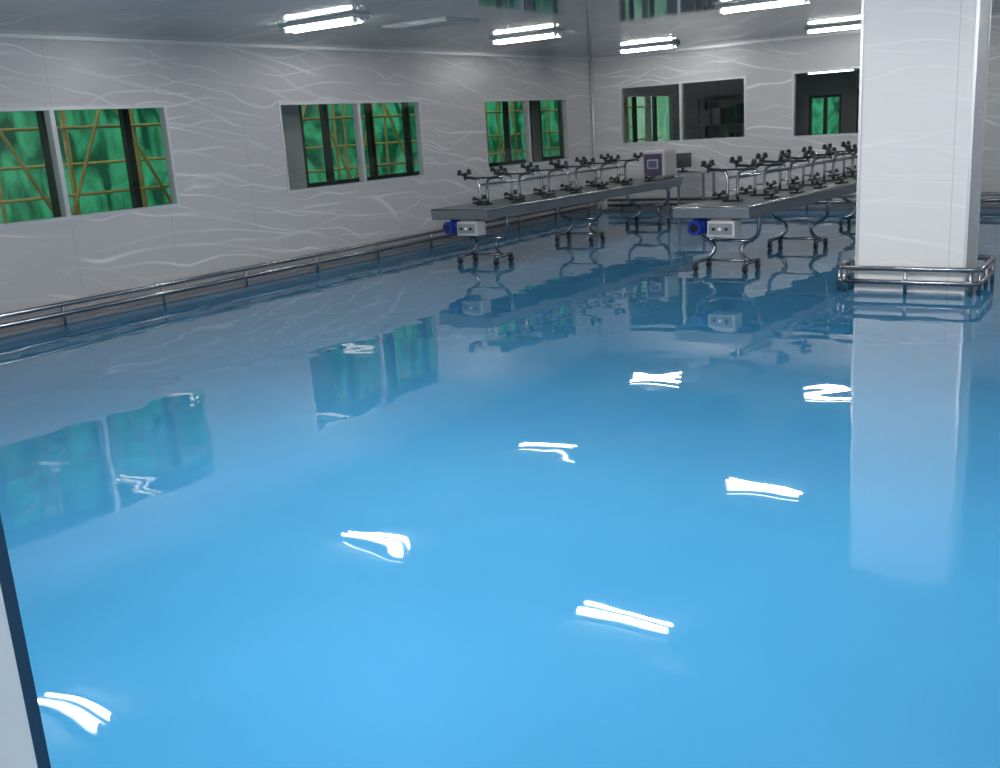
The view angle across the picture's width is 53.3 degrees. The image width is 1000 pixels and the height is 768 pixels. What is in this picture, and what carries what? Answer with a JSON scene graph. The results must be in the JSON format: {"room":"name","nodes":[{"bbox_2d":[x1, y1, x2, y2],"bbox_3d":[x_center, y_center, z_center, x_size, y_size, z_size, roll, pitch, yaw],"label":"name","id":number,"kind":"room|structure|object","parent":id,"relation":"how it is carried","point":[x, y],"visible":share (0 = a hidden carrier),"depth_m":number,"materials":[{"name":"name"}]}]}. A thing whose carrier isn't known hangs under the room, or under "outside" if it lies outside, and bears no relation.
{"room":"food processing factory","nodes":[
{"label":"food processing factory","id":0,"kind":"room"},
{"bbox_2d":[0,38,718,332],"bbox_3d":[-1.113,-3.308,14.150,0.080,2.700,21.960,6,17,34],"label":"wall","id":1,"kind":"structure","parent":0,"point":[236,209],"depth_m":11.49,"materials":[{"name":"white paint"}]},
{"bbox_2d":[0,104,179,227],"bbox_3d":[-4.281,-2.118,9.597,0.090,1.070,2.700,6,17,34],"label":"window","id":2,"kind":"structure","parent":1,"relation":"in","point":[49,115],"depth_m":9.70,"materials":[{"name":"metal"}]},
{"bbox_2d":[0,209,596,338],"bbox_3d":[-2.646,-1.302,12.056,0.050,0.050,15.960,6,17,34],"label":"baseboard","id":3,"kind":"structure","parent":1,"relation":"attached to","point":[295,273],"depth_m":11.50,"materials":[{"name":"grey paint"}]},
{"bbox_2d":[278,99,425,193],"bbox_3d":[-1.879,-3.152,13.029,0.090,1.070,2.710,6,17,34],"label":"window","id":4,"kind":"structure","parent":1,"relation":"in","point":[355,103],"depth_m":13.08,"materials":[{"name":"metal"}]},
{"bbox_2d":[0,15,999,60],"bbox_3d":[1.721,-3.393,8.368,11.000,0.035,15.960,6,17,34],"label":"trim","id":5,"kind":"structure","parent":1,"relation":"attached to","point":[18,36],"depth_m":12.63,"materials":[{"name":"metal"}]},
{"bbox_2d":[483,97,569,170],"bbox_3d":[0.450,-4.135,16.358,0.090,1.070,2.550,6,17,34],"label":"window","id":6,"kind":"structure","parent":1,"relation":"in","point":[526,113],"depth_m":16.39,"materials":[{"name":"metal"}]},
{"bbox_2d":[626,94,673,142],"bbox_3d":[2.999,-5.242,19.999,0.090,1.090,2.150,6,17,34],"label":"window","id":7,"kind":"structure","parent":1,"relation":"in","point":[648,97],"depth_m":20.01,"materials":[{"name":"metal"}]},
{"bbox_2d":[281,101,564,189],"bbox_3d":[-1.867,-3.387,14.654,0.100,2.700,21.960,6,17,34],"label":"wall","id":8,"kind":"structure","parent":0,"point":[290,115],"depth_m":13.34,"materials":[{"name":"grey paint"}]},
{"bbox_2d":[36,109,142,216],"bbox_3d":[-4.939,-2.264,10.234,0.080,1.400,4.250,6,17,34],"label":"window","id":9,"kind":"structure","parent":8,"relation":"in","point":[124,118],"depth_m":11.17,"materials":[{"name":"black metal"}]},
{"bbox_2d":[298,102,419,187],"bbox_3d":[-1.950,-3.610,14.494,0.080,1.280,2.700,6,17,34],"label":"window","id":10,"kind":"structure","parent":8,"relation":"in","point":[323,110],"depth_m":14.48,"materials":[{"name":"black metal"}]},
{"bbox_2d":[489,101,533,166],"bbox_3d":[-0.146,-4.387,17.071,0.080,1.280,2.480,6,17,34],"label":"window","id":11,"kind":"structure","parent":8,"relation":"in","point":[505,107],"depth_m":17.47,"materials":[{"name":"black metal"}]},
{"bbox_2d":[539,100,564,160],"bbox_3d":[1.182,-4.958,18.968,0.080,1.280,1.750,6,17,34],"label":"window","id":12,"kind":"structure","parent":8,"relation":"in","point":[559,102],"depth_m":18.88,"materials":[{"name":"black metal"}]},
{"bbox_2d":[631,97,657,141],"bbox_3d":[3.174,-5.781,21.820,0.080,1.350,3.000,6,17,34],"label":"window","id":13,"kind":"structure","parent":8,"relation":"in","point":[633,99],"depth_m":21.50,"materials":[{"name":"black metal"}]},
{"bbox_2d":[0,208,999,767],"bbox_3d":[2.314,-1.154,10.514,12.000,0.100,24.960,6,17,34],"label":"floor","id":14,"kind":"structure","parent":0,"point":[576,502],"depth_m":4.25,"materials":[{"name":"blue paint"}]},
{"bbox_2d":[0,202,596,328],"bbox_3d":[-2.639,-1.382,11.995,0.111,0.233,15.710,6,17,34],"label":"guard rail","id":15,"kind":"object","parent":14,"relation":"on","point":[246,276],"visible":0.87,"depth_m":11.29,"materials":[{"name":"silver metal"}]},
{"bbox_2d":[430,177,682,264],"bbox_3d":[0.996,-2.292,13.684,0.870,0.700,4.959,7,18,37],"label":"table","id":16,"kind":"object","parent":14,"relation":"on","point":[468,220],"visible":0.99,"depth_m":12.49,"materials":[{"name":"silver metal"}]},
{"bbox_2d":[457,152,655,204],"bbox_3d":[0.878,-2.810,13.440,0.700,0.433,3.832,7,18,37],"label":"rack","id":17,"kind":"object","parent":16,"relation":"on","point":[558,166],"visible":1,"depth_m":13.11,"materials":[{"name":"silver metal"}]},
{"bbox_2d":[643,149,676,179],"bbox_3d":[2.413,-3.324,15.090,0.380,0.418,0.430,7,18,37],"label":"machine","id":18,"kind":"object","parent":16,"relation":"on","point":[661,164],"visible":0.93,"depth_m":14.94,"materials":[{"name":"grey paint"}]},
{"bbox_2d":[666,170,715,214],"bbox_3d":[3.217,-3.228,16.776,0.700,0.700,0.500,6,17,34],"label":"computer desk","id":19,"kind":"object","parent":14,"relation":"on","point":[703,173],"visible":0.63,"depth_m":16.59,"materials":[{"name":"grey paint"}]},
{"bbox_2d":[676,153,691,171],"bbox_3d":[3.085,-3.747,16.830,0.300,0.305,0.210,1,15,17],"label":"computer monitor","id":20,"kind":"object","parent":19,"relation":"on","point":[683,160],"visible":0.8,"depth_m":16.78,"materials":[{"name":"black plastic"}]},
{"bbox_2d":[697,98,743,138],"bbox_3d":[4.716,-4.869,20.387,1.240,1.900,0.440,6,17,34],"label":"storage shelf","id":21,"kind":"object","parent":14,"relation":"on","point":[721,115],"visible":0.36,"depth_m":20.23,"materials":[{"name":"grey paint"}]},
{"bbox_2d":[672,172,856,273],"bbox_3d":[3.748,-2.045,12.014,0.870,0.700,5.259,8,18,38],"label":"table","id":22,"kind":"object","parent":14,"relation":"on","point":[716,218],"visible":0.84,"depth_m":10.33,"materials":[{"name":"silver metal"}]},
{"bbox_2d":[701,141,857,201],"bbox_3d":[3.740,-2.605,11.906,0.700,0.433,4.492,8,18,38],"label":"rack","id":23,"kind":"object","parent":22,"relation":"on","point":[783,157],"visible":0.85,"depth_m":11.29,"materials":[{"name":"silver metal"}]},
{"bbox_2d":[607,192,999,211],"bbox_3d":[6.377,-2.802,15.248,10.600,0.233,0.111,6,17,34],"label":"guard rail","id":24,"kind":"object","parent":14,"relation":"on","point":[982,193],"visible":0.27,"depth_m":17.21,"materials":[{"name":"silver metal"}]},
{"bbox_2d":[856,88,858,132],"bbox_3d":[7.451,-4.670,18.909,1.240,1.900,0.440,6,17,34],"label":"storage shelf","id":25,"kind":"object","parent":14,"relation":"on","point":[857,108],"visible":0.02,"depth_m":18.94,"materials":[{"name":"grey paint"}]},
{"bbox_2d":[836,255,995,296],"bbox_3d":[3.667,-0.976,8.790,1.182,0.237,0.823,6,17,34],"label":"guard rail","id":26,"kind":"object","parent":14,"relation":"on","point":[988,272],"visible":0.82,"depth_m":8.48,"materials":[{"name":"silver metal"}]},
{"bbox_2d":[854,0,991,293],"bbox_3d":[3.590,-2.167,8.486,0.904,2.700,0.544,6,17,34],"label":"column","id":27,"kind":"structure","parent":14,"relation":"on","point":[924,63],"depth_m":8.29,"materials":[{"name":"paint"}]},
{"bbox_2d":[0,0,999,80],"bbox_3d":[2.951,-4.023,11.014,12.000,0.480,22.080,6,17,34],"label":"ceiling","id":28,"kind":"structure","parent":0,"point":[593,28],"depth_m":10.41,"materials":[{"name":"grey paint"}]},
{"bbox_2d":[278,13,370,33],"bbox_3d":[-1.684,-3.441,9.517,0.980,0.080,0.240,6,17,34],"label":"ceiling light","id":29,"kind":"object","parent":28,"relation":"attached to","point":[351,18],"depth_m":9.43,"materials":[{"name":"white plastic"}]},
{"bbox_2d":[383,17,479,29],"bbox_3d":[-0.718,-3.770,10.440,0.840,0.022,0.600,6,17,34],"label":"ceiling vent","id":30,"kind":"object","parent":28,"relation":"in","point":[446,21],"depth_m":10.34,"materials":[{"name":"grey metal"}]},
{"bbox_2d":[489,30,564,44],"bbox_3d":[0.329,-4.303,12.375,0.980,0.080,0.240,6,17,34],"label":"ceiling light","id":31,"kind":"object","parent":28,"relation":"attached to","point":[551,33],"depth_m":12.29,"materials":[{"name":"white plastic"}]},
{"bbox_2d":[617,42,679,53],"bbox_3d":[2.315,-5.242,15.542,0.980,0.080,0.240,6,17,34],"label":"ceiling light","id":32,"kind":"object","parent":28,"relation":"attached to","point":[624,50],"depth_m":15.46,"materials":[{"name":"white plastic"}]},
{"bbox_2d":[715,0,810,13],"bbox_3d":[2.743,-3.944,10.353,0.980,0.080,0.240,6,17,34],"label":"ceiling light","id":33,"kind":"object","parent":28,"relation":"attached to","point":[757,4],"depth_m":10.33,"materials":[{"name":"white plastic"}]},
{"bbox_2d":[804,22,860,33],"bbox_3d":[4.778,-4.997,13.955,0.980,0.080,0.240,6,17,34],"label":"ceiling light","id":34,"kind":"object","parent":28,"relation":"attached to","point":[809,30],"depth_m":13.94,"materials":[{"name":"white plastic"}]},
{"bbox_2d":[719,69,859,137],"bbox_3d":[9.244,-5.506,20.105,12.100,2.700,0.100,6,17,34],"label":"wall","id":35,"kind":"structure","parent":0,"point":[846,83],"depth_m":21.53,"materials":[{"name":"grey paint"}]},
{"bbox_2d":[808,94,841,134],"bbox_3d":[7.046,-5.786,21.560,0.700,0.900,0.090,6,17,34],"label":"window","id":36,"kind":"structure","parent":35,"relation":"in","point":[825,97],"depth_m":21.52,"materials":[{"name":"black metal"}]},
{"bbox_2d":[592,18,999,208],"bbox_3d":[6.270,-4.027,15.076,11.000,2.700,0.080,6,17,34],"label":"wall","id":37,"kind":"structure","parent":0,"point":[768,67],"depth_m":16.39,"materials":[{"name":"white paint"}]},
{"bbox_2d":[589,58,597,211],"bbox_3d":[1.701,-4.488,18.048,0.055,2.700,0.056,6,17,34],"label":"trim","id":38,"kind":"structure","parent":37,"relation":"attached to","point":[590,60],"depth_m":17.94,"materials":[{"name":"metal"}]},
{"bbox_2d":[619,76,745,144],"bbox_3d":[3.119,-4.669,17.089,2.320,1.005,0.090,6,17,34],"label":"window","id":39,"kind":"structure","parent":37,"relation":"in","point":[681,83],"depth_m":17.08,"materials":[{"name":"metal"}]},
{"bbox_2d":[597,204,999,211],"bbox_3d":[6.338,-2.728,15.338,10.950,0.050,0.050,6,17,34],"label":"baseboard","id":40,"kind":"structure","parent":37,"relation":"attached to","point":[981,205],"depth_m":16.22,"materials":[{"name":"grey paint"}]},
{"bbox_2d":[791,66,859,137],"bbox_3d":[5.671,-4.385,15.388,2.320,1.035,0.090,6,17,34],"label":"window","id":41,"kind":"structure","parent":37,"relation":"in","point":[794,73],"depth_m":15.89,"materials":[{"name":"metal"}]},
{"bbox_2d":[806,69,857,74],"bbox_3d":[6.499,-6.137,19.511,0.980,0.080,0.240,6,17,34],"label":"ceiling light","id":42,"kind":"object","parent":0,"point":[847,69],"depth_m":19.46,"materials":[{"name":"white plastic"}]},
{"bbox_3d":[-2.671,-0.178,2.303,11.000,2.700,0.120,6,17,34],"label":"wall","id":43,"kind":"structure","parent":0,"visible":0},
{"bbox_2d":[0,514,50,767],"bbox_3d":[0.406,0.366,0.301,2.190,2.250,0.141,6,17,34],"label":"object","id":44,"kind":"structure","parent":43,"relation":"attached to","point":[23,744],"depth_m":0.95,"materials":[{"name":"metal"}]},
{"label":"outside","id":45,"kind":"structure","parent":0,"visible":0},
{"bbox_3d":[5.960,-2.127,15.816,70.000,0.100,80.000,6,17,34],"label":"ground","id":46,"kind":"structure","parent":45,"visible":0},
{"bbox_2d":[0,97,660,222],"bbox_3d":[-2.980,-3.846,14.909,0.892,4.802,23.573,6,17,34],"label":"scaffold","id":47,"kind":"object","parent":46,"relation":"on","point":[76,193],"visible":0.17,"depth_m":12.42,"materials":[{"name":"brown metal"}]},
{"bbox_2d":[0,96,838,223],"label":"window","id":48,"kind":"structure","parent":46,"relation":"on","point":[107,143],"depth_m":13.40,"materials":[{"name":"green glass"}]}
]}

